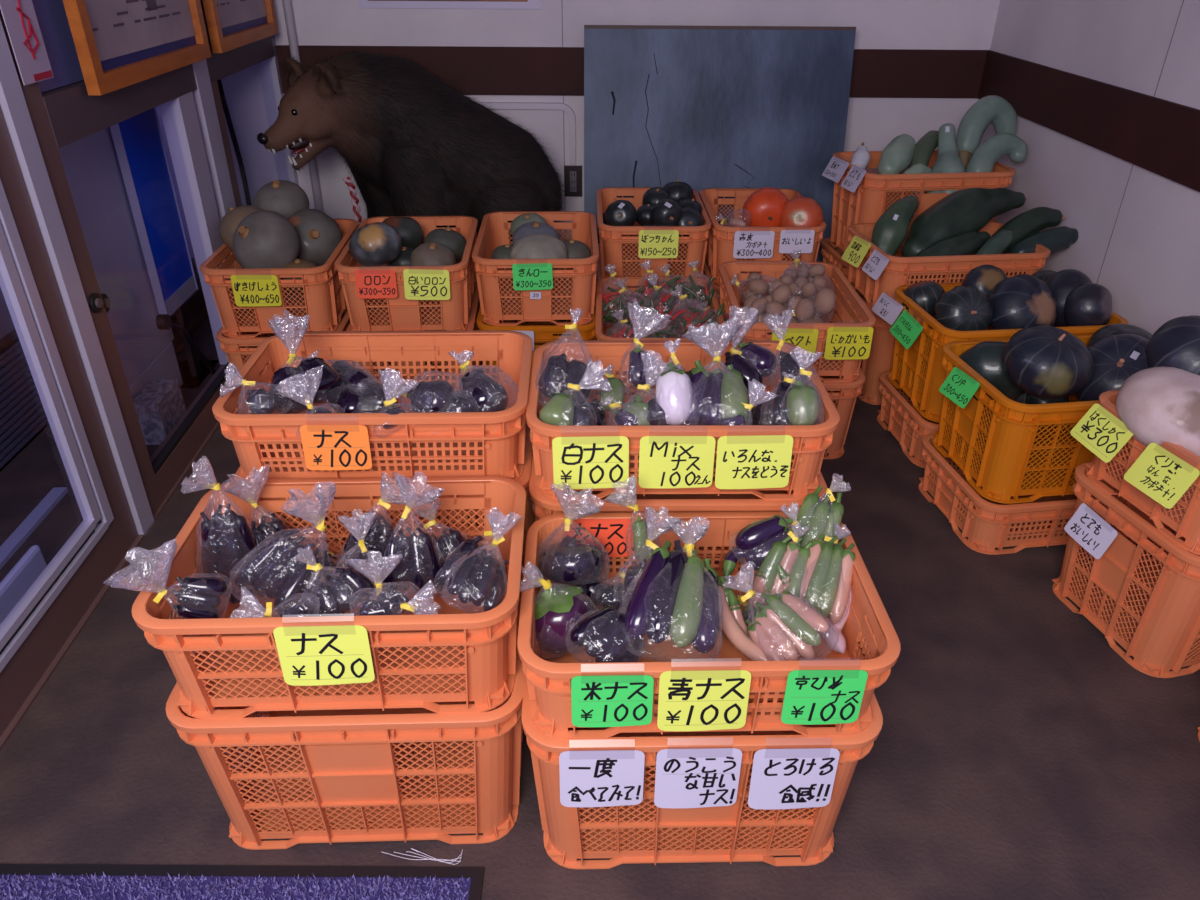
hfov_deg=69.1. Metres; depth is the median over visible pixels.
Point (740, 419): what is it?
bag
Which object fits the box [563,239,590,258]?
pumpkin
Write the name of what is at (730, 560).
aubergine
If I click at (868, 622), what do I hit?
crate
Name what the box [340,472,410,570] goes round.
bag
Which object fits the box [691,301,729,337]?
bag
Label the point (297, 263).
pumpkin
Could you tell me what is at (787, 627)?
bag
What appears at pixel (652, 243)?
price tag
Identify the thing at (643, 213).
pumpkin
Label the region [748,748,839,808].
sign
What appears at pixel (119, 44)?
framed notice
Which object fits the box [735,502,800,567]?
bag
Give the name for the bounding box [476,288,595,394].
crate
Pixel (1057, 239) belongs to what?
squash
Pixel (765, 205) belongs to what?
pumpkin
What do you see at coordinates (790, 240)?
price tag
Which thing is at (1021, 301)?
pumpkin
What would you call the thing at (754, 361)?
bag
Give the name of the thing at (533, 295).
price tag
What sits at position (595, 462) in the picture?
price tag
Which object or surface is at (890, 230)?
squash
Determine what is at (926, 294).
pumpkin
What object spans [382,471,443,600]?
bag
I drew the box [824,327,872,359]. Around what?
price tag
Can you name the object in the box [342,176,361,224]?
braided cord
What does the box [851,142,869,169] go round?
squash
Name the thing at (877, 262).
price tag
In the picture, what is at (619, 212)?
pumpkin
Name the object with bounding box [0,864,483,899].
door mat
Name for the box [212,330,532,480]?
crate
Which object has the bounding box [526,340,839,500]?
crate
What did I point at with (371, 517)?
bag
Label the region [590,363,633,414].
bag
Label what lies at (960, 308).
pumpkin
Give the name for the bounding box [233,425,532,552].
crate
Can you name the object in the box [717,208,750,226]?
bag
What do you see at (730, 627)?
aubergine
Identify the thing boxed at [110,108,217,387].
banner
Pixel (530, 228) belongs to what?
pumpkin
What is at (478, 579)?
bag
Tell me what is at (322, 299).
crate
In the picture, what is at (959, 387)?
price tag
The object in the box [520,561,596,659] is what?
bag
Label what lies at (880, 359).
crate
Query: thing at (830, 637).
aubergine
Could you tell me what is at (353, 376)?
bag
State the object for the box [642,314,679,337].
bag
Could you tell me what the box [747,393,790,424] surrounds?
bag
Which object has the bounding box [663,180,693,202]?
pumpkin
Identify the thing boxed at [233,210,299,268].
pumpkin
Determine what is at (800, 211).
pumpkin
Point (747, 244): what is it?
price tag
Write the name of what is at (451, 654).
crate
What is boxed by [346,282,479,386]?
crate
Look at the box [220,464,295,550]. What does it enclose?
bag
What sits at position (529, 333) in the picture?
price tag
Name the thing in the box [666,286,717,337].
bag
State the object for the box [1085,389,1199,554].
crate
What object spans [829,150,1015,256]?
crate
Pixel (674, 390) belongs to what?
bag
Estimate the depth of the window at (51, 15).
1.86 m
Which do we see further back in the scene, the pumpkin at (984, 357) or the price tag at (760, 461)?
the pumpkin at (984, 357)
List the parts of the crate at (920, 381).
lattice panel, lattice panel, lattice panel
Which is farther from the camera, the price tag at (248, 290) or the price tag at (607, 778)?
the price tag at (248, 290)
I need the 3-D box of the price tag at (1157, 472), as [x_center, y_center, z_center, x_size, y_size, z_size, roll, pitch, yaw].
[1.026,0.040,1.587,0.053,0.086,0.114,-7,31,-12]
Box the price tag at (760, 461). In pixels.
[715,435,792,488]
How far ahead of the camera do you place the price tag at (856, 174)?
2.81 m
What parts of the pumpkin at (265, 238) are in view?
stem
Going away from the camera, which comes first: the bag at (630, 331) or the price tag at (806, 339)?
the price tag at (806, 339)
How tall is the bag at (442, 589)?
0.064 m
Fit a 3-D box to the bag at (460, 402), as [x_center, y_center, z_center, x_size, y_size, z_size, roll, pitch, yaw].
[-0.254,-0.062,1.485,0.102,0.081,0.109,0,30,0]
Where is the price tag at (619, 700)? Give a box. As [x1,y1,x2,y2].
[571,675,653,726]
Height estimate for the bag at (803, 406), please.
0.129 m
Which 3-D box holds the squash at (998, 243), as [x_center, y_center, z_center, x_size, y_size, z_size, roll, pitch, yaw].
[1.186,-0.607,2.620,0.147,0.098,0.060,-24,38,-35]
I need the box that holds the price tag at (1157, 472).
[1124,443,1199,508]
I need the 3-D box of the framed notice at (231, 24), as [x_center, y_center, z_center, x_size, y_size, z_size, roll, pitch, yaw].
[-1.165,-1.583,2.761,0.027,0.532,0.640,-1,30,-3]
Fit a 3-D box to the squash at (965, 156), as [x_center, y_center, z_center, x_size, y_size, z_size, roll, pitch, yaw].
[1.234,-0.994,2.956,0.052,0.100,0.066,11,32,17]
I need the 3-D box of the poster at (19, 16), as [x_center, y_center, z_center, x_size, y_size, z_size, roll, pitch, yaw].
[-1.109,-0.904,1.627,0.006,0.400,0.115,-1,30,-3]
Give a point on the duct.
(498, 105)
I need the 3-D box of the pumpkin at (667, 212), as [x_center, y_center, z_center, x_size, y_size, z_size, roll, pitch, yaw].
[0.215,-0.756,2.802,0.098,0.102,0.095,14,33,21]
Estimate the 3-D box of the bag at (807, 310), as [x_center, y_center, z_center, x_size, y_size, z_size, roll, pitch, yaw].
[0.581,-0.366,2.373,0.129,0.163,0.107,-12,33,-21]
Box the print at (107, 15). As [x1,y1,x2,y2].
[92,0,179,31]
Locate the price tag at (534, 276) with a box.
[512,263,552,289]
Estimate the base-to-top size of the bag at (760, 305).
0.108 m
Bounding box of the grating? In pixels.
[0,329,48,471]
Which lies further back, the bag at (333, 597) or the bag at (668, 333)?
the bag at (668, 333)
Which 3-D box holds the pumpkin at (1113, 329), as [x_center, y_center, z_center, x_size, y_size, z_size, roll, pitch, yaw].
[1.272,-0.243,2.123,0.154,0.112,0.156,0,30,0]
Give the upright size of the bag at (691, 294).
0.152 m
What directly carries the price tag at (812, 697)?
attached to the crate at (868, 622)
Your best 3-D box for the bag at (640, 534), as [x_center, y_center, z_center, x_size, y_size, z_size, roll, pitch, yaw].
[0.055,0.116,1.395,0.099,0.173,0.054,0,30,0]
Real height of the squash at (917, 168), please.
0.056 m
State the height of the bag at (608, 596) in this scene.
0.067 m
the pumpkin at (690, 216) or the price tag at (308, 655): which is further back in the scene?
the pumpkin at (690, 216)
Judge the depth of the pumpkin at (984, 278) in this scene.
2.40 m
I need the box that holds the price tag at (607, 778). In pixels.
[559,750,644,806]
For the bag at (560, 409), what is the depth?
1.45 m
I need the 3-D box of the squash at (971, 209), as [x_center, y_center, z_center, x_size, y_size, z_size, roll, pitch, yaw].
[1.113,-0.707,2.704,0.462,0.202,0.150,-17,34,-27]
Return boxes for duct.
[476,102,575,163]
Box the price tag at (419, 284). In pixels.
[403,269,449,299]
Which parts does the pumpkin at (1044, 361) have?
stem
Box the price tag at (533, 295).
[530,292,540,298]
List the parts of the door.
rail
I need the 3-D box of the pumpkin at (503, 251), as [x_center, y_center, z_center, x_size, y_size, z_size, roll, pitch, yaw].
[-0.280,-0.589,2.645,0.100,0.073,0.103,0,30,0]
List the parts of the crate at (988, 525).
lattice panel, lattice panel, lattice panel, lattice panel, lattice panel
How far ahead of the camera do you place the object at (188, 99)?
2.12 m
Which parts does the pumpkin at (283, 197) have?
stem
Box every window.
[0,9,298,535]
[32,0,209,92]
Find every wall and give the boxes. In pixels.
[0,106,197,338]
[221,0,999,267]
[979,0,1199,334]
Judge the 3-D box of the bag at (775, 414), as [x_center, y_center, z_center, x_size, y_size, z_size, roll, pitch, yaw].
[0.308,-0.081,1.491,0.063,0.085,0.083,7,31,11]
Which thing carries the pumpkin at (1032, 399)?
in the crate at (1024, 449)
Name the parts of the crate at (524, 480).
lattice panel, lattice panel, lattice panel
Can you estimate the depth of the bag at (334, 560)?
1.40 m
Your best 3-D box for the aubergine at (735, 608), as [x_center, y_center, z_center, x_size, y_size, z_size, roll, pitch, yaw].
[0.207,0.250,1.305,0.021,0.056,0.068,-11,32,-19]
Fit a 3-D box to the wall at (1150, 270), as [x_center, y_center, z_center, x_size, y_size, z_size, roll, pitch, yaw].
[1.731,-0.841,1.691,0.550,2.300,3.380,0,30,0]
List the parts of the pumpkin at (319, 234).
stem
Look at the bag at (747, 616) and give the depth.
1.35 m
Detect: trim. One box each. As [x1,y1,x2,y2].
[0,421,219,750]
[275,45,987,97]
[562,0,1183,283]
[978,50,1199,191]
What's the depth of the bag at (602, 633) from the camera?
1.23 m
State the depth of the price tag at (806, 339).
2.26 m
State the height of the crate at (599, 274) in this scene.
0.285 m
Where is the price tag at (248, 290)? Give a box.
[231,275,281,306]
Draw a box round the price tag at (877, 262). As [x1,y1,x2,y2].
[862,250,888,279]
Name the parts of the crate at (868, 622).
lattice panel, lattice panel, lattice panel, lattice panel, lattice panel, lattice panel, lattice panel, lattice panel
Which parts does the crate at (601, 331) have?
lattice panel, lattice panel, lattice panel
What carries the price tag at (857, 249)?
attached to the crate at (899, 271)
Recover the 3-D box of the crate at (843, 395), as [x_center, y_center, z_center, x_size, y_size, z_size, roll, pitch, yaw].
[0.541,-0.202,2.618,0.366,0.245,0.521,0,30,0]
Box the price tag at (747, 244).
[733,231,774,257]
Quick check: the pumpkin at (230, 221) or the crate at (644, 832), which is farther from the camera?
the pumpkin at (230, 221)
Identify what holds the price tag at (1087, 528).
attached to the crate at (1150, 606)
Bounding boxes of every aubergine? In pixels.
[713,568,768,660]
[720,576,733,605]
[723,547,757,578]
[728,590,750,637]
[749,570,766,603]
[777,564,790,588]
[823,592,850,652]
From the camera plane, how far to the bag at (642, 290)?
2.67 m
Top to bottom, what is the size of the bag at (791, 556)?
0.121 m
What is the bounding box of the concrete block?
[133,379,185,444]
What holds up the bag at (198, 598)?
in the crate at (451, 654)
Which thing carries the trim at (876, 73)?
attached to the wall at (879, 24)
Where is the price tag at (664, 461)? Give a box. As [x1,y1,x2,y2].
[638,436,715,487]
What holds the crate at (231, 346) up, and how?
on the floor
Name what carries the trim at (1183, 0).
attached to the wall at (879, 24)
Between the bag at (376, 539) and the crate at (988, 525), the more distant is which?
the crate at (988, 525)
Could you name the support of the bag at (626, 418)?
in the crate at (810, 442)
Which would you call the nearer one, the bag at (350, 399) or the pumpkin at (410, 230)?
the bag at (350, 399)
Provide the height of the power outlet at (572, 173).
0.120 m
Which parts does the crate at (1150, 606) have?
lattice panel, lattice panel, lattice panel, lattice panel, lattice panel, lattice panel, lattice panel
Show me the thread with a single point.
(440, 860)
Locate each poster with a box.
[0,0,53,84]
[358,0,541,8]
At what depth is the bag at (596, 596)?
1.39 m
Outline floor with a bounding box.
[0,273,1199,899]
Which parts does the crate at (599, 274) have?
lattice panel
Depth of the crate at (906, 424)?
2.51 m
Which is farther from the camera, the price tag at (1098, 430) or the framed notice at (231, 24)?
the framed notice at (231, 24)
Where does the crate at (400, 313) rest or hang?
on the crate at (475, 304)
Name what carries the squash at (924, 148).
in the crate at (875, 193)
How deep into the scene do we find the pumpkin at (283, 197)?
2.71 m
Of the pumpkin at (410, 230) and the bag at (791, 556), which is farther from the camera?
the pumpkin at (410, 230)
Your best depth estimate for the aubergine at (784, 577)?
1.33 m
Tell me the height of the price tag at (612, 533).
0.076 m
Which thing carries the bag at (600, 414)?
in the crate at (810, 442)
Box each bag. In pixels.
[103,539,231,618]
[181,456,258,594]
[220,362,292,413]
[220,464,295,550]
[222,580,266,607]
[229,481,335,612]
[234,586,318,617]
[268,309,345,413]
[276,366,343,435]
[295,544,374,616]
[307,349,372,411]
[318,543,346,584]
[331,509,380,599]
[336,377,397,412]
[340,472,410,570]
[345,551,421,614]
[349,580,439,631]
[373,368,420,437]
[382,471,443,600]
[385,371,462,412]
[412,497,465,561]
[432,550,455,597]
[435,517,505,607]
[443,508,522,612]
[444,389,478,412]
[448,350,517,411]
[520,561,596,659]
[535,308,593,402]
[537,482,609,585]
[538,358,612,425]
[566,601,644,662]
[573,567,616,611]
[574,397,608,425]
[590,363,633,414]
[590,566,627,612]
[598,264,630,325]
[601,395,637,425]
[604,474,661,562]
[607,309,638,337]
[611,277,654,337]
[614,506,678,611]
[619,298,671,392]
[622,516,722,661]
[623,350,683,425]
[634,260,668,310]
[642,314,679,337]
[643,273,685,330]
[656,340,699,425]
[658,264,689,312]
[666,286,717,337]
[679,318,751,425]
[682,260,719,313]
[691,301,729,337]
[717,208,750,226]
[717,379,777,424]
[719,594,760,638]
[723,561,838,660]
[724,304,779,397]
[730,272,784,308]
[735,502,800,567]
[741,297,784,322]
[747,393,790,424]
[750,284,801,334]
[753,521,812,602]
[759,372,795,424]
[764,310,817,389]
[778,251,832,298]
[781,347,824,424]
[788,288,835,322]
[789,473,850,546]
[799,524,854,627]
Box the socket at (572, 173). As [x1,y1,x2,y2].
[570,171,575,191]
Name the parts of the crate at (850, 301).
lattice panel, lattice panel, lattice panel, lattice panel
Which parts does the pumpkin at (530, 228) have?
stem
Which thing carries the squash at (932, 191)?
in the crate at (875, 193)
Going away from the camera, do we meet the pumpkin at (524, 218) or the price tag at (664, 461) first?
the price tag at (664, 461)
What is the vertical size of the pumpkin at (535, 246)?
0.100 m
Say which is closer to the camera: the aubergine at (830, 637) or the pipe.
the aubergine at (830, 637)
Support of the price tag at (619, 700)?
attached to the crate at (868, 622)
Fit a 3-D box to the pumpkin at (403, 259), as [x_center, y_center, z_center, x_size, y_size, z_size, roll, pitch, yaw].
[-0.580,-0.563,2.592,0.107,0.085,0.106,0,30,0]
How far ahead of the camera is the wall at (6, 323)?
3.54 m
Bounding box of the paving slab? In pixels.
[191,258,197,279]
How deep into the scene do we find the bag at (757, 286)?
2.52 m
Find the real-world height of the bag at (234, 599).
0.061 m
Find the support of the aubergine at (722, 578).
on the aubergine at (735, 608)
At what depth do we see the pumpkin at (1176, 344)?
1.68 m
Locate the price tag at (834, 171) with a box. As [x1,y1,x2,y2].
[822,156,848,182]
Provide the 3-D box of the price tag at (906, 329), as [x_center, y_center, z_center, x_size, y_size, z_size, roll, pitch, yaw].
[0.834,-0.332,2.358,0.047,0.078,0.128,-3,30,-5]
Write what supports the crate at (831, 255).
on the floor
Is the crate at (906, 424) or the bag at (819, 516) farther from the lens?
the crate at (906, 424)
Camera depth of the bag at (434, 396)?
1.45 m
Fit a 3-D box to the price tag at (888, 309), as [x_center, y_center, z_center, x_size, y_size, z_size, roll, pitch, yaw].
[0.820,-0.407,2.473,0.042,0.068,0.138,-4,31,-7]
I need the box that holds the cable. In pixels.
[217,79,251,205]
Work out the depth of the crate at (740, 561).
1.55 m
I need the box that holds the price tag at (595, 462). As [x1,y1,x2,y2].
[552,436,628,488]
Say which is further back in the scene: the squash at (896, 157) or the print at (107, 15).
the squash at (896, 157)
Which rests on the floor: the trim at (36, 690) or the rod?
the rod
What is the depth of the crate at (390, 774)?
1.34 m
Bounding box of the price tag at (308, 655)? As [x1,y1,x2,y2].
[273,625,374,685]
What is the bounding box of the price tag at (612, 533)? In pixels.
[565,519,631,556]
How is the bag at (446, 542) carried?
on the bag at (442, 589)
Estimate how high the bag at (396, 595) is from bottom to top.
0.094 m
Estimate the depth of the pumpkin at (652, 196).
2.92 m
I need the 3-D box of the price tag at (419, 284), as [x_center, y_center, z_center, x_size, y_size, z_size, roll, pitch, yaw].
[-0.474,-0.460,2.385,0.126,0.104,0.011,-1,30,-3]
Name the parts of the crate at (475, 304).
lattice panel, lattice panel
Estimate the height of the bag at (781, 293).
0.174 m
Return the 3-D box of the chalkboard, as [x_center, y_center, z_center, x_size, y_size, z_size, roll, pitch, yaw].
[0.427,-1.046,3.311,0.974,1.009,0.195,0,30,0]
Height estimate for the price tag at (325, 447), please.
0.098 m
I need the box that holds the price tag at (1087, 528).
[1064,503,1117,558]
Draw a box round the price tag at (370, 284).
[354,270,397,298]
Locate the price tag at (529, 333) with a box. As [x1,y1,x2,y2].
[517,331,533,350]
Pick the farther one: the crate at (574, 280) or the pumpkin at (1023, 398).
the crate at (574, 280)
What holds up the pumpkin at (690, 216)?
in the crate at (619, 245)
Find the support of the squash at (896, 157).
in the crate at (875, 193)
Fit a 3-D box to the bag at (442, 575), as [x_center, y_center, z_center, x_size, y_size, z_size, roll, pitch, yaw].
[-0.199,0.169,1.347,0.079,0.102,0.129,11,32,18]
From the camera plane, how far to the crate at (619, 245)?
2.83 m
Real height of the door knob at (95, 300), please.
0.044 m
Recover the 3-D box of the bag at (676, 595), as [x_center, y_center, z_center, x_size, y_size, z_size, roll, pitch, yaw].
[0.102,0.203,1.261,0.151,0.152,0.193,0,30,0]
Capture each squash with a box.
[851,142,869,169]
[871,195,918,255]
[877,134,915,173]
[901,188,1026,256]
[903,164,930,173]
[909,130,938,167]
[915,231,991,256]
[927,190,942,192]
[931,123,964,194]
[956,95,1017,154]
[958,150,971,169]
[965,133,1027,171]
[976,230,1012,254]
[992,207,1064,253]
[1009,226,1077,254]
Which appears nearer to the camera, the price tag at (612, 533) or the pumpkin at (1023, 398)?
the price tag at (612, 533)
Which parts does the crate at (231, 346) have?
lattice panel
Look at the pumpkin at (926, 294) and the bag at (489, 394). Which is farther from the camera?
the pumpkin at (926, 294)
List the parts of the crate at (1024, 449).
lattice panel, lattice panel, lattice panel, lattice panel, lattice panel, lattice panel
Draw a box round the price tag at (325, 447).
[300,425,371,469]
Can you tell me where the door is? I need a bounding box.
[0,107,137,735]
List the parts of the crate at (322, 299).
lattice panel, lattice panel, lattice panel, lattice panel, lattice panel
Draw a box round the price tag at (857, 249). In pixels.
[842,236,870,267]
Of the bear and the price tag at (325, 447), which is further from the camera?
the bear
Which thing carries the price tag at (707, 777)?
attached to the crate at (644, 832)
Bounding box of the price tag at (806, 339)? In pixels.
[772,328,818,356]
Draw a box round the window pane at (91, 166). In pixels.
[58,127,182,399]
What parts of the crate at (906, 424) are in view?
lattice panel, lattice panel, lattice panel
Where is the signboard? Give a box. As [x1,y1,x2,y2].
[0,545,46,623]
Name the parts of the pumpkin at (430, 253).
stem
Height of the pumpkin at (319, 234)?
0.190 m
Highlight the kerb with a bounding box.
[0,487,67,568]
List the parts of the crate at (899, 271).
lattice panel, lattice panel, lattice panel, lattice panel, lattice panel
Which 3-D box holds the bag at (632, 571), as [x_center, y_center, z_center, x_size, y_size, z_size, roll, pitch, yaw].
[0.069,0.167,1.301,0.096,0.172,0.077,0,30,0]
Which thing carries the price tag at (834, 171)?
attached to the crate at (875, 193)
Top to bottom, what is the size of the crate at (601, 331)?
0.336 m
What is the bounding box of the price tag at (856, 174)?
[841,165,865,191]
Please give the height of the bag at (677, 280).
0.138 m
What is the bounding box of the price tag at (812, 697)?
[781,670,867,724]
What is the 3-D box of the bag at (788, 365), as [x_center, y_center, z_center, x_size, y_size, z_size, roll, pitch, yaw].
[0.347,-0.171,1.582,0.079,0.148,0.125,-7,31,-13]
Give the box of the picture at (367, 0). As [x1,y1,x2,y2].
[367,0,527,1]
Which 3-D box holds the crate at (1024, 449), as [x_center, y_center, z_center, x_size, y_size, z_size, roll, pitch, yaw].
[1.119,-0.082,2.122,0.521,0.262,0.366,-4,31,-7]
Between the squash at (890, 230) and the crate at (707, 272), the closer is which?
the squash at (890, 230)
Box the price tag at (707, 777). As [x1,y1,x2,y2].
[654,748,741,807]
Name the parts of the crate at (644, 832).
lattice panel, lattice panel, lattice panel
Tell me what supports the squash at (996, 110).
in the crate at (875, 193)
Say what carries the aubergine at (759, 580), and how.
on the bag at (791, 556)
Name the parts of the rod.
rod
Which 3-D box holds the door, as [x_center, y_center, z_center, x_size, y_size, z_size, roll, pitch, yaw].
[-1.101,-0.322,1.019,0.046,2.050,1.378,-1,30,-3]
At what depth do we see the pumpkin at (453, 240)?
2.62 m
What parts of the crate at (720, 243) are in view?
lattice panel, lattice panel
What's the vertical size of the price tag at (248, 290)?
0.106 m
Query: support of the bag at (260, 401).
in the crate at (448, 443)
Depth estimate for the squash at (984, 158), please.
2.87 m
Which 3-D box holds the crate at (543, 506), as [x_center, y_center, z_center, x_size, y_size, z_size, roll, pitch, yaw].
[0.135,0.060,1.661,0.521,0.140,0.366,0,30,-1]
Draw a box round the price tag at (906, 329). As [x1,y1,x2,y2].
[890,310,922,348]
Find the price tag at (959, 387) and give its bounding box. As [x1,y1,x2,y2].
[939,367,979,407]
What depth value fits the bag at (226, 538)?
1.32 m
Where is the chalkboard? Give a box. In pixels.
[584,25,855,305]
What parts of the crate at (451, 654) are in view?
lattice panel, lattice panel, lattice panel, lattice panel, lattice panel, lattice panel, lattice panel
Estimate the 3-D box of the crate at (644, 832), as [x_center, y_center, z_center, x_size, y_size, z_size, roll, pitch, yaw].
[0.144,0.448,1.441,0.521,0.306,0.366,0,30,-1]
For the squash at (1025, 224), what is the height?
0.140 m
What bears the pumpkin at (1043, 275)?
in the crate at (920, 381)
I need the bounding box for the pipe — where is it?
[282,0,323,211]
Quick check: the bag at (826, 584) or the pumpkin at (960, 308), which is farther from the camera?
the pumpkin at (960, 308)
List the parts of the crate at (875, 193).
lattice panel, lattice panel, lattice panel, lattice panel, lattice panel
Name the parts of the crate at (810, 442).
lattice panel, lattice panel, lattice panel, lattice panel, lattice panel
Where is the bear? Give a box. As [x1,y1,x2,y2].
[257,47,566,325]
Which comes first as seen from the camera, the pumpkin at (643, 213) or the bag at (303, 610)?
the bag at (303, 610)
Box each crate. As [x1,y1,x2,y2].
[131,476,525,718]
[165,570,524,849]
[200,219,358,337]
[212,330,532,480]
[216,308,354,386]
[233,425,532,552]
[312,493,534,570]
[334,216,477,330]
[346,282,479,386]
[472,211,598,325]
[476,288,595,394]
[517,511,900,739]
[521,677,882,868]
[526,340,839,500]
[529,452,826,555]
[534,519,757,571]
[595,276,726,394]
[596,187,711,286]
[597,243,705,337]
[699,188,825,286]
[703,256,768,328]
[719,261,875,381]
[722,368,865,458]
[821,238,929,346]
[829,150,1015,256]
[845,282,990,404]
[847,221,1050,307]
[877,370,990,468]
[888,283,1127,422]
[918,432,1149,554]
[933,334,1131,503]
[1052,462,1199,677]
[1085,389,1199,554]
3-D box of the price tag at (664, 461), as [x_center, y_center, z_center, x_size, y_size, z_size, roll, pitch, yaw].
[0.125,0.013,1.419,0.122,0.112,0.011,0,30,-1]
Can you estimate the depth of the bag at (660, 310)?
2.59 m
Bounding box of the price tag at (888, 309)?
[872,293,902,324]
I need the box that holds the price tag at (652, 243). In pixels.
[638,230,678,257]
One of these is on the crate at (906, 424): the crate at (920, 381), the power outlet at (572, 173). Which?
the crate at (920, 381)
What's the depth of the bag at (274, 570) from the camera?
1.29 m
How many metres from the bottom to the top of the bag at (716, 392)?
0.176 m
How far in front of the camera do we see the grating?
2.48 m
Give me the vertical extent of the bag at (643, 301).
0.175 m
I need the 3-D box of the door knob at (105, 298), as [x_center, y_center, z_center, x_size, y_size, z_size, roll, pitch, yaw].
[-1.140,-0.338,2.006,0.014,0.044,0.043,-1,30,-3]
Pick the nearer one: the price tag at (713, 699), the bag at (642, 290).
the price tag at (713, 699)
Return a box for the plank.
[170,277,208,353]
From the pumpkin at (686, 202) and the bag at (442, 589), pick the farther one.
the pumpkin at (686, 202)
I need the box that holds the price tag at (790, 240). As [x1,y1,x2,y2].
[779,230,814,252]
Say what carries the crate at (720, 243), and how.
on the crate at (707, 272)
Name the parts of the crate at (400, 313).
lattice panel, lattice panel, lattice panel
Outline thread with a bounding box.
[382,848,462,864]
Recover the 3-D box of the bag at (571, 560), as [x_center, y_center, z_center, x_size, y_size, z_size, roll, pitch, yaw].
[-0.045,0.138,1.364,0.122,0.169,0.107,0,30,0]
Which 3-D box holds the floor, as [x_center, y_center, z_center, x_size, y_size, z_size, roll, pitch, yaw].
[0.097,0.495,1.726,4.200,0.060,4.880,0,30,0]
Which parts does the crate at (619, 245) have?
lattice panel, lattice panel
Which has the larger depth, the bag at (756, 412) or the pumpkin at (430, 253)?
the pumpkin at (430, 253)
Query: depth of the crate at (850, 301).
2.46 m
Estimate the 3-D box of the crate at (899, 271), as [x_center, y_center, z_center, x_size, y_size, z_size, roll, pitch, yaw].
[1.060,-0.573,2.719,0.521,0.179,0.366,-3,31,-6]
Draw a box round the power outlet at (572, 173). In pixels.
[564,165,581,196]
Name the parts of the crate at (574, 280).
lattice panel, lattice panel, lattice panel, lattice panel, lattice panel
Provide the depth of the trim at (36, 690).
1.85 m
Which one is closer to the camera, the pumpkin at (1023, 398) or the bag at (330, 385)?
the bag at (330, 385)
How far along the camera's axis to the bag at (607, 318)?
2.67 m
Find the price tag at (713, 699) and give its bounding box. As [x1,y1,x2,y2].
[657,670,750,730]
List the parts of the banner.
foot panel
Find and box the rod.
[156,314,215,374]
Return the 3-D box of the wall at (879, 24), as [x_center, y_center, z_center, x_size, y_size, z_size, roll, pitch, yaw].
[0.162,-1.730,3.193,3.500,2.300,0.100,0,30,0]
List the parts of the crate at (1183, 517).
lattice panel, lattice panel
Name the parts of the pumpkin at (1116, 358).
stem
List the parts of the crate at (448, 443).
lattice panel, lattice panel, lattice panel, lattice panel, lattice panel, lattice panel, lattice panel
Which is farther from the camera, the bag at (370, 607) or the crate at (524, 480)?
the crate at (524, 480)
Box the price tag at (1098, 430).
[1070,403,1132,462]
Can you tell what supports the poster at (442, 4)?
attached to the wall at (879, 24)
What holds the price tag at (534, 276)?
attached to the crate at (574, 280)
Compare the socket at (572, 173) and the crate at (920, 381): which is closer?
the crate at (920, 381)
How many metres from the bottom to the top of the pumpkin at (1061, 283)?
0.163 m
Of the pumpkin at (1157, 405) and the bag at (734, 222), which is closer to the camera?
the pumpkin at (1157, 405)
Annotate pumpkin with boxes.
[219,205,262,250]
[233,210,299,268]
[253,180,309,218]
[280,259,316,291]
[287,209,342,266]
[349,222,401,266]
[382,217,423,248]
[387,246,413,265]
[410,242,455,265]
[424,226,466,262]
[491,244,512,269]
[510,213,546,236]
[510,234,567,269]
[512,221,559,243]
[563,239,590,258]
[605,200,636,225]
[636,204,654,225]
[642,187,671,205]
[651,199,682,225]
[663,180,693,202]
[678,198,702,213]
[678,207,703,236]
[742,187,787,226]
[779,196,823,226]
[902,281,944,315]
[934,285,993,330]
[959,341,1024,406]
[961,264,1007,296]
[988,274,1057,329]
[1001,325,1093,398]
[1015,392,1029,403]
[1027,394,1068,403]
[1032,270,1056,281]
[1045,269,1091,326]
[1064,283,1111,326]
[1076,334,1148,401]
[1087,323,1151,346]
[1116,366,1199,456]
[1145,315,1199,375]
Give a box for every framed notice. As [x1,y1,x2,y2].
[63,0,210,94]
[202,0,277,52]
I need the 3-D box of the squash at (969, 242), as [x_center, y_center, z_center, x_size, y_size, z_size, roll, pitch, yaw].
[1.065,-0.598,2.623,0.280,0.105,0.090,-16,34,-26]
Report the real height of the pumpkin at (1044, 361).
0.148 m
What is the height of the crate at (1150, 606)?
0.305 m
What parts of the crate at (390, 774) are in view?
lattice panel, lattice panel, lattice panel, lattice panel, lattice panel, lattice panel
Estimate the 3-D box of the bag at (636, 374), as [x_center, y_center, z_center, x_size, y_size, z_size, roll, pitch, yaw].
[0.082,-0.191,1.566,0.085,0.150,0.114,6,31,10]
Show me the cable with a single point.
(221, 91)

